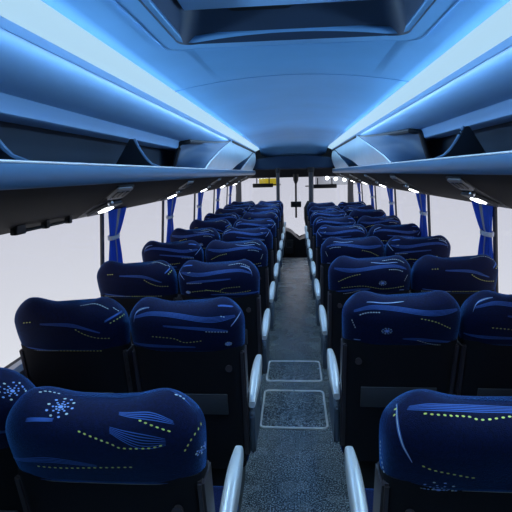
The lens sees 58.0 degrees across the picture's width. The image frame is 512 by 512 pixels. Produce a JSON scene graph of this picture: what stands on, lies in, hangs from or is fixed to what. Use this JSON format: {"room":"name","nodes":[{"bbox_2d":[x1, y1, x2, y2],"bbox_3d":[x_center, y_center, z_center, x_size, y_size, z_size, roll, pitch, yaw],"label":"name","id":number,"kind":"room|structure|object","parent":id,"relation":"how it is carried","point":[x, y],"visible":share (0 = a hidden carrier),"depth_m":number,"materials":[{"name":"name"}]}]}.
{"room":"vehicle interior","nodes":[
{"label":"vehicle interior","id":0,"kind":"room"},
{"bbox_2d":[4,357,20,367],"bbox_3d":[-0.852,0.461,4.540,0.062,0.867,10.200,-1,10,5],"label":"wall","id":1,"kind":"structure","parent":0,"point":[19,358],"depth_m":2.05,"materials":[{"name":"grey"}]},
{"bbox_2d":[8,360,24,375],"bbox_3d":[-0.806,0.051,4.462,0.050,0.069,10.200,-1,10,5],"label":"trim","id":2,"kind":"structure","parent":1,"relation":"attached to","point":[18,367],"depth_m":1.96,"materials":[{"name":"grey"}]},
{"bbox_2d":[100,213,104,266],"bbox_3d":[-0.950,0.016,2.857,0.063,0.620,0.036,-1,10,5],"label":"trim","id":3,"kind":"structure","parent":1,"relation":"attached to","point":[102,257],"depth_m":2.82,"materials":[{"name":"grey"}]},
{"bbox_2d":[161,201,163,242],"bbox_3d":[-0.840,-0.220,4.161,0.063,0.620,0.036,-1,10,5],"label":"trim","id":4,"kind":"structure","parent":1,"relation":"attached to","point":[162,225],"depth_m":4.14,"materials":[{"name":"grey metal"}]},
{"bbox_2d":[193,194,195,219],"bbox_3d":[-0.730,-0.457,5.465,0.063,0.620,0.036,-1,10,5],"label":"trim","id":5,"kind":"structure","parent":1,"relation":"attached to","point":[194,194],"depth_m":5.43,"materials":[{"name":"grey metal"}]},
{"bbox_2d":[213,189,214,213],"bbox_3d":[-0.620,-0.693,6.769,0.063,0.620,0.036,-1,10,5],"label":"trim","id":6,"kind":"structure","parent":1,"relation":"attached to","point":[214,189],"depth_m":6.74,"materials":[{"name":"grey"}]},
{"bbox_2d":[41,0,509,156],"bbox_3d":[0.297,-1.106,3.858,1.207,0.228,9.609,-1,10,5],"label":"ceiling","id":7,"kind":"structure","parent":0,"point":[285,115],"depth_m":2.15,"materials":[{"name":"white plastic"}]},
{"bbox_2d":[0,0,258,151],"bbox_3d":[-0.350,-1.113,3.907,0.127,0.085,9.600,-1,10,5],"label":"light strip","id":8,"kind":"object","parent":7,"relation":"attached to","point":[35,22],"visible":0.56,"depth_m":1.57,"materials":[{"name":"grey plastic"}]},
{"bbox_2d":[112,0,460,50],"bbox_3d":[0.081,-0.756,1.136,0.932,0.186,1.170,-1,10,5],"label":"roof hatch","id":9,"kind":"object","parent":7,"relation":"attached to","point":[190,18],"visible":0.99,"depth_m":1.62,"materials":[{"name":"blue"}]},
{"bbox_2d":[175,74,408,91],"bbox_3d":[0.172,-0.901,2.376,1.200,0.061,0.008,-1,10,5],"label":"trim","id":10,"kind":"structure","parent":7,"relation":"attached to","point":[288,74],"depth_m":2.36,"materials":[{"name":"grey plastic"}]},
{"bbox_2d":[246,148,346,169],"bbox_3d":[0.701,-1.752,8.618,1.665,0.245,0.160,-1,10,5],"label":"trim","id":11,"kind":"structure","parent":7,"relation":"attached to","point":[291,161],"depth_m":8.54,"materials":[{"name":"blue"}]},
{"bbox_2d":[328,0,511,148],"bbox_3d":[0.942,-1.126,3.796,0.127,0.085,9.600,-1,10,5],"label":"light strip","id":12,"kind":"object","parent":7,"relation":"attached to","point":[492,36],"visible":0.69,"depth_m":1.89,"materials":[{"name":"grey plastic"}]},
{"bbox_2d":[251,168,337,177],"bbox_3d":[0.812,-1.844,9.928,2.500,0.300,0.060,-1,10,5],"label":"wall","id":13,"kind":"structure","parent":0,"point":[302,172],"depth_m":9.91,"materials":[{"name":"black plastic"}]},
{"bbox_2d":[237,182,241,201],"bbox_3d":[-0.359,-0.913,10.144,0.110,2.150,0.160,-1,10,5],"label":"trim","id":14,"kind":"structure","parent":13,"relation":"attached to","point":[239,189],"depth_m":9.99,"materials":[{"name":"grey plastic"}]},
{"bbox_2d":[253,177,280,187],"bbox_3d":[0.228,-1.574,9.866,0.600,0.216,0.096,-1,10,5],"label":"sun visor","id":15,"kind":"object","parent":13,"relation":"attached to","point":[269,184],"visible":0.97,"depth_m":9.84,"materials":[{"name":"black plastic"}]},
{"bbox_2d":[291,174,300,217],"bbox_3d":[0.847,-1.272,9.794,0.220,0.920,0.120,-1,10,5],"label":"rearview mirror","id":16,"kind":"object","parent":13,"relation":"hanging from","point":[295,203],"visible":1,"depth_m":9.77,"materials":[{"name":"black metal"}]},
{"bbox_2d":[305,178,336,187],"bbox_3d":[1.375,-1.542,9.775,0.660,0.216,0.096,-1,10,5],"label":"sun visor","id":17,"kind":"object","parent":13,"relation":"attached to","point":[317,185],"visible":0.8,"depth_m":9.74,"materials":[{"name":"black plastic"}]},
{"bbox_2d":[348,180,352,202],"bbox_3d":[2.022,-0.937,9.939,0.110,2.150,0.160,-1,10,5],"label":"trim","id":18,"kind":"structure","parent":13,"relation":"attached to","point":[350,197],"depth_m":9.79,"materials":[{"name":"grey plastic"}]},
{"bbox_2d":[240,258,350,511],"bbox_3d":[0.343,0.910,4.149,2.480,0.060,9.470,-1,10,5],"label":"floor","id":19,"kind":"structure","parent":0,"point":[289,470],"depth_m":2.74,"materials":[{"name":"carpet"}]},
{"bbox_2d":[0,367,34,511],"bbox_3d":[-0.757,0.797,1.531,0.454,1.141,0.669,-1,10,5],"label":"seat","id":20,"kind":"object","parent":19,"relation":"on","point":[13,384],"visible":0.31,"depth_m":1.17,"materials":[{"name":"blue fabric"}]},
{"bbox_2d":[14,297,137,392],"bbox_3d":[-0.707,0.677,2.193,0.454,1.141,0.670,-1,10,5],"label":"seat","id":21,"kind":"object","parent":19,"relation":"on","point":[82,345],"visible":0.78,"depth_m":1.83,"materials":[{"name":"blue fabric"}]},
{"bbox_2d":[5,386,243,511],"bbox_3d":[-0.288,0.809,1.392,0.498,1.141,0.678,-1,10,5],"label":"seat","id":22,"kind":"object","parent":19,"relation":"on","point":[72,451],"visible":1,"depth_m":1.01,"materials":[{"name":"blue fabric"}]},
{"bbox_2d":[213,486,223,511],"bbox_3d":[-0.298,0.953,1.505,0.430,0.120,0.500,-1,10,5],"label":"cushion","id":23,"kind":"object","parent":22,"relation":"on","point":[217,490],"depth_m":1.65,"materials":[{"name":"blue fabric"}]},
{"bbox_2d":[97,260,179,343],"bbox_3d":[-0.643,0.538,2.958,0.454,1.141,0.670,-1,10,5],"label":"seat","id":24,"kind":"object","parent":19,"relation":"on","point":[127,284],"visible":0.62,"depth_m":2.57,"materials":[{"name":"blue fabric"}]},
{"bbox_2d":[142,240,203,297],"bbox_3d":[-0.578,0.400,3.723,0.454,1.141,0.670,-1,10,5],"label":"seat","id":25,"kind":"object","parent":19,"relation":"on","point":[176,254],"visible":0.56,"depth_m":3.32,"materials":[{"name":"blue fabric"}]},
{"bbox_2d":[170,227,219,261],"bbox_3d":[-0.514,0.261,4.488,0.454,1.141,0.670,-1,10,5],"label":"seat","id":26,"kind":"object","parent":19,"relation":"on","point":[204,236],"visible":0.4,"depth_m":4.08,"materials":[{"name":"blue fabric"}]},
{"bbox_2d":[129,297,261,510],"bbox_3d":[-0.217,0.672,2.151,0.498,1.141,0.678,-1,10,5],"label":"seat","id":27,"kind":"object","parent":19,"relation":"on","point":[196,348],"visible":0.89,"depth_m":1.82,"materials":[{"name":"blue fabric"}]},
{"bbox_2d":[189,219,231,240],"bbox_3d":[-0.449,0.122,5.253,0.454,1.141,0.670,-1,10,5],"label":"seat","id":28,"kind":"object","parent":19,"relation":"on","point":[220,225],"visible":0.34,"depth_m":4.85,"materials":[{"name":"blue fabric"}]},
{"bbox_2d":[204,212,239,226],"bbox_3d":[-0.385,-0.016,6.018,0.454,1.141,0.670,-1,10,5],"label":"seat","id":29,"kind":"object","parent":19,"relation":"on","point":[233,217],"visible":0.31,"depth_m":5.61,"materials":[{"name":"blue fabric"}]},
{"bbox_2d":[178,259,270,383],"bbox_3d":[-0.153,0.533,2.916,0.498,1.141,0.678,-1,10,5],"label":"seat","id":30,"kind":"object","parent":19,"relation":"on","point":[238,280],"visible":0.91,"depth_m":2.55,"materials":[{"name":"blue fabric"}]},
{"bbox_2d":[215,208,245,218],"bbox_3d":[-0.321,-0.155,6.782,0.454,1.141,0.670,-1,10,5],"label":"seat","id":31,"kind":"object","parent":19,"relation":"on","point":[240,212],"visible":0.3,"depth_m":6.38,"materials":[{"name":"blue fabric"}]},
{"bbox_2d":[223,204,250,212],"bbox_3d":[-0.256,-0.293,7.547,0.454,1.141,0.670,-1,10,5],"label":"seat","id":32,"kind":"object","parent":19,"relation":"on","point":[246,207],"visible":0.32,"depth_m":7.15,"materials":[{"name":"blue fabric"}]},
{"bbox_2d":[205,239,275,333],"bbox_3d":[-0.088,0.395,3.681,0.498,1.141,0.678,-1,10,5],"label":"seat","id":33,"kind":"object","parent":19,"relation":"on","point":[255,251],"visible":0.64,"depth_m":3.30,"materials":[{"name":"blue fabric"}]},
{"bbox_2d":[230,201,255,207],"bbox_3d":[-0.192,-0.432,8.312,0.454,1.141,0.670,-1,10,5],"label":"seat","id":34,"kind":"object","parent":19,"relation":"on","point":[252,204],"visible":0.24,"depth_m":7.91,"materials":[{"name":"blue fabric"}]},
{"bbox_2d":[222,227,278,305],"bbox_3d":[-0.024,0.256,4.446,0.498,1.141,0.678,-1,10,5],"label":"seat","id":35,"kind":"object","parent":19,"relation":"on","point":[230,234],"visible":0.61,"depth_m":4.06,"materials":[{"name":"blue fabric"}]},
{"bbox_2d":[233,218,280,281],"bbox_3d":[0.041,0.117,5.211,0.498,1.141,0.678,-1,10,5],"label":"seat","id":36,"kind":"object","parent":19,"relation":"on","point":[269,223],"visible":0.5,"depth_m":4.82,"materials":[{"name":"blue fabric"}]},
{"bbox_2d":[242,212,282,267],"bbox_3d":[0.105,-0.021,5.976,0.498,1.141,0.677,-1,10,5],"label":"seat","id":37,"kind":"object","parent":19,"relation":"on","point":[248,216],"visible":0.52,"depth_m":5.59,"materials":[{"name":"blue fabric"}]},
{"bbox_2d":[249,207,283,256],"bbox_3d":[0.170,-0.160,6.741,0.498,1.141,0.678,-1,10,5],"label":"seat","id":38,"kind":"object","parent":19,"relation":"on","point":[254,210],"visible":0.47,"depth_m":6.36,"materials":[{"name":"blue fabric"}]},
{"bbox_2d":[254,203,284,246],"bbox_3d":[0.234,-0.298,7.505,0.498,1.141,0.678,-1,10,5],"label":"seat","id":39,"kind":"object","parent":19,"relation":"on","point":[277,205],"visible":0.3,"depth_m":7.12,"materials":[{"name":"blue fabric"}]},
{"bbox_2d":[258,200,285,239],"bbox_3d":[0.299,-0.437,8.270,0.498,1.141,0.678,-1,10,5],"label":"seat","id":40,"kind":"object","parent":19,"relation":"on","point":[277,201],"visible":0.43,"depth_m":7.89,"materials":[{"name":"blue fabric"}]},
{"bbox_2d":[275,168,279,200],"bbox_3d":[0.417,-0.777,8.594,0.116,1.690,0.119,-1,10,5],"label":"pole","id":41,"kind":"object","parent":19,"relation":"on","point":[277,170],"visible":0.5,"depth_m":8.47,"materials":[{"name":"grey metal"}]},
{"bbox_2d":[260,389,328,429],"bbox_3d":[0.262,1.048,3.189,0.445,0.015,0.526,-1,10,5],"label":"floor hatch","id":42,"kind":"object","parent":19,"relation":"on","point":[281,409],"visible":0.96,"depth_m":3.16,"materials":[{"name":"carpet"}]},
{"bbox_2d":[266,360,322,381],"bbox_3d":[0.312,0.940,3.787,0.445,0.015,0.398,-1,10,5],"label":"floor hatch","id":43,"kind":"object","parent":19,"relation":"on","point":[278,370],"visible":0.98,"depth_m":3.77,"materials":[{"name":"carpet"}]},
{"bbox_2d":[304,167,313,258],"bbox_3d":[0.992,-0.783,8.544,0.214,1.690,0.162,-1,10,5],"label":"pole","id":44,"kind":"object","parent":19,"relation":"on","point":[310,169],"visible":0.51,"depth_m":8.44,"materials":[{"name":"grey metal"}]},
{"bbox_2d":[304,202,334,245],"bbox_3d":[1.034,-0.321,7.519,0.498,1.141,0.678,-1,10,5],"label":"seat","id":45,"kind":"object","parent":19,"relation":"on","point":[306,228],"visible":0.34,"depth_m":7.15,"materials":[{"name":"blue fabric"}]},
{"bbox_2d":[305,205,340,254],"bbox_3d":[0.970,-0.183,6.754,0.498,1.141,0.677,-1,10,5],"label":"seat","id":46,"kind":"object","parent":19,"relation":"on","point":[313,208],"visible":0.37,"depth_m":6.37,"materials":[{"name":"blue fabric"}]},
{"bbox_2d":[307,210,346,265],"bbox_3d":[0.905,-0.044,5.989,0.498,1.141,0.678,-1,10,5],"label":"seat","id":47,"kind":"object","parent":19,"relation":"on","point":[339,213],"visible":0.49,"depth_m":5.61,"materials":[{"name":"blue fabric"}]},
{"bbox_2d":[308,216,355,279],"bbox_3d":[0.841,0.094,5.224,0.498,1.141,0.678,-1,10,5],"label":"seat","id":48,"kind":"object","parent":19,"relation":"on","point":[319,221],"visible":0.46,"depth_m":4.83,"materials":[{"name":"blue fabric"}]},
{"bbox_2d":[311,224,367,299],"bbox_3d":[0.776,0.233,4.459,0.498,1.141,0.678,-1,10,5],"label":"seat","id":49,"kind":"object","parent":19,"relation":"on","point":[324,232],"visible":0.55,"depth_m":4.07,"materials":[{"name":"blue fabric"}]},
{"bbox_2d":[314,236,383,326],"bbox_3d":[0.712,0.372,3.694,0.498,1.141,0.678,-1,10,5],"label":"seat","id":50,"kind":"object","parent":19,"relation":"on","point":[332,248],"visible":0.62,"depth_m":3.31,"materials":[{"name":"blue fabric"}]},
{"bbox_2d":[338,201,365,209],"bbox_3d":[1.514,-0.326,7.477,0.454,1.141,0.670,-1,10,5],"label":"seat","id":51,"kind":"object","parent":19,"relation":"on","point":[341,205],"visible":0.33,"depth_m":7.08,"materials":[{"name":"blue fabric"}]},
{"bbox_2d":[343,205,374,215],"bbox_3d":[1.450,-0.188,6.712,0.454,1.141,0.670,-1,10,5],"label":"seat","id":52,"kind":"object","parent":19,"relation":"on","point":[348,209],"visible":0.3,"depth_m":6.31,"materials":[{"name":"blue fabric"}]},
{"bbox_2d":[319,255,410,379],"bbox_3d":[0.647,0.510,2.930,0.498,1.141,0.677,-1,10,5],"label":"seat","id":53,"kind":"object","parent":19,"relation":"on","point":[387,275],"visible":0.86,"depth_m":2.55,"materials":[{"name":"blue fabric"}]},
{"bbox_2d":[349,209,385,223],"bbox_3d":[1.385,-0.049,5.947,0.454,1.141,0.670,-1,10,5],"label":"seat","id":54,"kind":"object","parent":19,"relation":"on","point":[356,215],"visible":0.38,"depth_m":5.55,"materials":[{"name":"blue fabric"}]},
{"bbox_2d":[357,215,400,232],"bbox_3d":[1.321,0.090,5.182,0.454,1.141,0.670,-1,10,5],"label":"seat","id":55,"kind":"object","parent":19,"relation":"on","point":[367,222],"visible":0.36,"depth_m":4.78,"materials":[{"name":"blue fabric"}]},
{"bbox_2d":[327,290,460,488],"bbox_3d":[0.583,0.649,2.164,0.498,1.141,0.678,-1,10,5],"label":"seat","id":56,"kind":"object","parent":19,"relation":"on","point":[393,345],"visible":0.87,"depth_m":1.83,"materials":[{"name":"blue fabric"}]},
{"bbox_2d":[368,223,420,256],"bbox_3d":[1.256,0.228,4.417,0.454,1.141,0.670,-1,10,5],"label":"seat","id":57,"kind":"object","parent":19,"relation":"on","point":[384,233],"visible":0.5,"depth_m":4.02,"materials":[{"name":"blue fabric"}]},
{"bbox_2d":[385,235,450,290],"bbox_3d":[1.192,0.367,3.652,0.454,1.141,0.670,-1,10,5],"label":"seat","id":58,"kind":"object","parent":19,"relation":"on","point":[411,250],"visible":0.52,"depth_m":3.25,"materials":[{"name":"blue fabric"}]},
{"bbox_2d":[344,389,511,511],"bbox_3d":[0.513,0.799,1.337,0.498,1.141,0.677,-1,10,5],"label":"seat","id":59,"kind":"object","parent":19,"relation":"on","point":[439,452],"visible":1,"depth_m":0.96,"materials":[{"name":"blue fabric"}]},
{"bbox_2d":[365,488,373,511],"bbox_3d":[0.545,0.942,1.445,0.430,0.120,0.500,-1,10,5],"label":"cushion","id":60,"kind":"object","parent":59,"relation":"on","point":[369,492],"depth_m":1.63,"materials":[{"name":"blue fabric"}]},
{"bbox_2d":[409,254,497,336],"bbox_3d":[1.127,0.505,2.888,0.454,1.141,0.670,-1,10,5],"label":"seat","id":61,"kind":"object","parent":19,"relation":"on","point":[461,277],"visible":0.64,"depth_m":2.50,"materials":[{"name":"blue fabric"}]},
{"bbox_2d":[453,290,511,395],"bbox_3d":[1.063,0.644,2.123,0.454,1.141,0.670,-1,10,5],"label":"seat","id":62,"kind":"object","parent":19,"relation":"on","point":[484,339],"visible":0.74,"depth_m":1.79,"materials":[{"name":"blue fabric"}]},
{"bbox_3d":[0.806,0.092,9.621,2.480,0.398,1.630,-1,10,5],"label":"floor","id":63,"kind":"structure","parent":0,"visible":0},
{"bbox_2d":[282,227,307,257],"bbox_3d":[0.812,-0.269,9.734,2.200,0.948,0.720,-1,10,5],"label":"dashboard","id":64,"kind":"object","parent":63,"relation":"on","point":[295,247],"visible":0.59,"depth_m":9.48,"materials":[{"name":"black plastic"}]},
{"bbox_3d":[-0.571,-0.941,4.263,0.562,0.809,10.200,-1,10,5],"label":"wall","id":65,"kind":"structure","parent":0,"visible":0},
{"bbox_2d":[0,28,251,154],"bbox_3d":[-0.618,-1.000,3.950,0.398,0.174,9.600,-1,10,5],"label":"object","id":66,"kind":"structure","parent":65,"relation":"attached to","point":[39,88],"depth_m":1.85,"materials":[{"name":"white plastic"}]},
{"bbox_2d":[0,121,255,234],"bbox_3d":[-0.616,-0.703,3.978,0.440,0.442,9.550,-1,10,5],"label":"luggage rack","id":67,"kind":"object","parent":65,"relation":"attached to","point":[53,176],"visible":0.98,"depth_m":1.98,"materials":[{"name":"blue"}]},
{"bbox_2d":[10,216,71,235],"bbox_3d":[-0.909,-0.152,1.976,0.028,0.070,0.461,-1,10,5],"label":"grab bar","id":68,"kind":"object","parent":67,"relation":"attached to","point":[18,230],"visible":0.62,"depth_m":1.92,"materials":[{"name":"black plastic"}]},
{"bbox_2d":[78,184,133,217],"bbox_3d":[-0.731,-0.273,2.319,0.238,0.177,0.650,-10,13,-40],"label":"light panel","id":69,"kind":"object","parent":67,"relation":"attached to","point":[120,191],"visible":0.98,"depth_m":2.25,"materials":[{"name":"black plastic"}]},
{"bbox_2d":[108,207,126,262],"bbox_3d":[-0.899,-0.016,2.998,0.082,0.600,0.270,-1,10,5],"label":"curtain","id":70,"kind":"object","parent":67,"relation":"hanging from","point":[116,216],"visible":0.55,"depth_m":2.92,"materials":[{"name":"blue fabric"}]},
{"bbox_2d":[166,197,176,241],"bbox_3d":[-0.789,-0.252,4.302,0.082,0.600,0.270,-1,10,5],"label":"curtain","id":71,"kind":"object","parent":67,"relation":"hanging from","point":[171,202],"visible":0.67,"depth_m":4.21,"materials":[{"name":"blue fabric"}]},
{"bbox_2d":[154,180,193,201],"bbox_3d":[-0.621,-0.510,3.623,0.238,0.177,0.650,-10,13,-40],"label":"light panel","id":72,"kind":"object","parent":67,"relation":"attached to","point":[188,183],"visible":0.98,"depth_m":3.57,"materials":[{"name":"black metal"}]},
{"bbox_2d":[197,191,203,219],"bbox_3d":[-0.679,-0.488,5.606,0.082,0.600,0.270,-1,10,5],"label":"curtain","id":73,"kind":"object","parent":67,"relation":"hanging from","point":[200,195],"visible":0.59,"depth_m":5.52,"materials":[{"name":"blue fabric"}]},
{"bbox_2d":[191,178,221,193],"bbox_3d":[-0.511,-0.746,4.927,0.238,0.177,0.650,-10,13,-40],"label":"light panel","id":74,"kind":"object","parent":67,"relation":"attached to","point":[218,179],"visible":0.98,"depth_m":4.88,"materials":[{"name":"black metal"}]},
{"bbox_2d":[171,140,253,168],"bbox_3d":[-0.243,-1.285,6.048,0.318,0.373,4.516,0,10,9],"label":"locker","id":75,"kind":"object","parent":67,"relation":"on","point":[189,153],"visible":0.96,"depth_m":4.22,"materials":[{"name":"blue"}]},
{"bbox_2d":[216,188,220,209],"bbox_3d":[-0.569,-0.725,6.911,0.082,0.600,0.270,-1,10,5],"label":"curtain","id":76,"kind":"object","parent":67,"relation":"hanging from","point":[219,189],"visible":0.44,"depth_m":6.82,"materials":[{"name":"blue fabric"}]},
{"bbox_2d":[212,176,236,189],"bbox_3d":[-0.401,-0.982,6.231,0.238,0.177,0.650,-10,13,-40],"label":"light panel","id":77,"kind":"object","parent":67,"relation":"attached to","point":[234,178],"visible":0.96,"depth_m":6.18,"materials":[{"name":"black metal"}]},
{"bbox_2d":[228,185,232,203],"bbox_3d":[-0.459,-0.961,8.215,0.082,0.600,0.270,-1,10,5],"label":"curtain","id":78,"kind":"object","parent":67,"relation":"hanging from","point":[230,187],"visible":0.61,"depth_m":8.10,"materials":[{"name":"blue fabric"}]},
{"bbox_2d":[226,176,246,186],"bbox_3d":[-0.291,-1.219,7.536,0.238,0.177,0.650,-10,13,-40],"label":"light panel","id":79,"kind":"object","parent":67,"relation":"attached to","point":[245,176],"visible":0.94,"depth_m":7.53,"materials":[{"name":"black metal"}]},
{"bbox_2d":[233,152,255,169],"bbox_3d":[-0.135,-1.538,7.443,0.302,0.373,2.268,1,10,13],"label":"locker","id":80,"kind":"object","parent":67,"relation":"on","point":[249,165],"visible":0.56,"depth_m":7.16,"materials":[{"name":"blue"}]},
{"bbox_3d":[1.577,0.436,4.331,0.062,0.867,10.200,-1,10,5],"label":"wall","id":81,"kind":"structure","parent":0,"visible":0},
{"bbox_2d":[374,186,376,209],"bbox_3d":[1.707,-0.717,6.569,0.063,0.620,0.036,-1,10,5],"label":"trim","id":82,"kind":"structure","parent":81,"relation":"attached to","point":[374,186],"depth_m":6.54,"materials":[{"name":"grey"}]},
{"bbox_2d":[394,189,396,215],"bbox_3d":[1.597,-0.481,5.265,0.063,0.620,0.036,-1,10,5],"label":"trim","id":83,"kind":"structure","parent":81,"relation":"attached to","point":[394,189],"depth_m":5.23,"materials":[{"name":"grey metal"}]},
{"bbox_2d":[427,195,430,235],"bbox_3d":[1.487,-0.244,3.961,0.063,0.620,0.036,-1,10,5],"label":"trim","id":84,"kind":"structure","parent":81,"relation":"attached to","point":[428,196],"depth_m":3.93,"materials":[{"name":"grey"}]},
{"bbox_2d":[492,206,498,292],"bbox_3d":[1.377,-0.008,2.656,0.063,0.620,0.036,-1,10,5],"label":"trim","id":85,"kind":"structure","parent":81,"relation":"attached to","point":[495,216],"depth_m":2.63,"materials":[{"name":"grey metal"}]},
{"bbox_3d":[1.224,-0.960,4.108,0.562,0.809,10.200,-1,10,5],"label":"wall","id":86,"kind":"structure","parent":0,"visible":0},
{"bbox_2d":[332,121,511,208],"bbox_3d":[1.228,-0.722,3.819,0.435,0.442,9.550,-1,10,5],"label":"luggage rack","id":87,"kind":"object","parent":86,"relation":"attached to","point":[482,157],"visible":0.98,"depth_m":2.46,"materials":[{"name":"blue"}]},
{"bbox_2d":[332,149,361,167],"bbox_3d":[1.318,-1.535,7.221,0.303,0.373,2.466,-2,10,-2],"label":"locker","id":88,"kind":"object","parent":87,"relation":"on","point":[338,162],"visible":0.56,"depth_m":6.88,"materials":[{"name":"blue"}]},
{"bbox_2d":[339,173,359,182],"bbox_3d":[1.514,-1.260,7.509,0.650,0.177,0.238,-10,13,-38],"label":"light panel","id":89,"kind":"object","parent":87,"relation":"attached to","point":[352,180],"visible":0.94,"depth_m":7.47,"materials":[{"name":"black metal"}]},
{"bbox_2d":[357,183,360,201],"bbox_3d":[1.784,-0.972,7.952,0.082,0.600,0.270,-1,10,5],"label":"curtain","id":90,"kind":"object","parent":87,"relation":"hanging from","point":[358,184],"visible":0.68,"depth_m":7.85,"materials":[{"name":"blue fabric"}]},
{"bbox_2d":[349,174,374,185],"bbox_3d":[1.404,-1.024,6.204,0.650,0.177,0.238,-10,13,-38],"label":"light panel","id":91,"kind":"object","parent":87,"relation":"attached to","point":[351,175],"visible":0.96,"depth_m":6.16,"materials":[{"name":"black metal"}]},
{"bbox_2d":[369,185,374,207],"bbox_3d":[1.674,-0.735,6.648,0.082,0.600,0.270,-1,10,5],"label":"curtain","id":92,"kind":"object","parent":87,"relation":"hanging from","point":[372,196],"visible":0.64,"depth_m":6.55,"materials":[{"name":"blue fabric"}]},
{"bbox_2d":[364,174,395,188],"bbox_3d":[1.294,-0.788,4.900,0.650,0.177,0.238,-10,13,-38],"label":"light panel","id":93,"kind":"object","parent":87,"relation":"attached to","point":[365,175],"visible":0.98,"depth_m":4.85,"materials":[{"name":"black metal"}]},
{"bbox_2d":[333,128,431,165],"bbox_3d":[1.186,-1.266,5.738,0.314,0.373,4.896,-1,10,1],"label":"locker","id":94,"kind":"object","parent":87,"relation":"on","point":[409,144],"visible":0.93,"depth_m":3.73,"materials":[{"name":"blue"}]},
{"bbox_2d":[387,188,394,215],"bbox_3d":[1.565,-0.499,5.344,0.082,0.600,0.270,-1,10,5],"label":"curtain","id":95,"kind":"object","parent":87,"relation":"hanging from","point":[389,191],"visible":0.57,"depth_m":5.26,"materials":[{"name":"blue fabric"}]},
{"bbox_2d":[389,175,432,195],"bbox_3d":[1.184,-0.551,3.596,0.650,0.177,0.238,-10,13,-38],"label":"light panel","id":96,"kind":"object","parent":87,"relation":"attached to","point":[394,177],"visible":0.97,"depth_m":3.54,"materials":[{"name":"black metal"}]},
{"bbox_2d":[416,193,427,236],"bbox_3d":[1.454,-0.263,4.040,0.082,0.600,0.270,-1,10,5],"label":"curtain","id":97,"kind":"object","parent":87,"relation":"hanging from","point":[421,198],"visible":0.57,"depth_m":3.96,"materials":[{"name":"blue fabric"}]},
{"bbox_2d":[445,176,508,207],"bbox_3d":[1.074,-0.315,2.292,0.650,0.177,0.238,-10,13,-38],"label":"light panel","id":98,"kind":"object","parent":87,"relation":"attached to","point":[472,192],"visible":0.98,"depth_m":2.23,"materials":[{"name":"black plastic"}]},
{"bbox_2d":[472,201,495,291],"bbox_3d":[1.345,-0.026,2.736,0.082,0.600,0.270,-1,10,5],"label":"curtain","id":99,"kind":"object","parent":87,"relation":"hanging from","point":[483,213],"visible":0.59,"depth_m":2.65,"materials":[{"name":"blue fabric"}]},
{"bbox_2d":[336,46,511,154],"bbox_3d":[1.217,-1.019,3.792,0.398,0.174,9.600,-1,10,5],"label":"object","id":100,"kind":"structure","parent":86,"relation":"attached to","point":[481,97],"depth_m":2.25,"materials":[{"name":"white plastic"}]},
{"label":"outside","id":101,"kind":"structure","parent":0,"visible":0},
{"bbox_2d":[259,178,275,185],"bbox_3d":[0.376,-2.235,13.993,0.560,0.220,0.300,-1,10,5],"label":"gantry beam","id":102,"kind":"structure","parent":101,"point":[272,180],"depth_m":13.96,"materials":[{"name":"yellow paint"}]},
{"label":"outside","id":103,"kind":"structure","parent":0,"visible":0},
{"bbox_2d":[315,176,360,184],"bbox_3d":[3.437,-3.593,16.426,2.650,2.080,0.060,-1,10,5],"label":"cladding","id":104,"kind":"object","parent":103,"point":[321,180],"visible":0.02,"depth_m":16.61,"materials":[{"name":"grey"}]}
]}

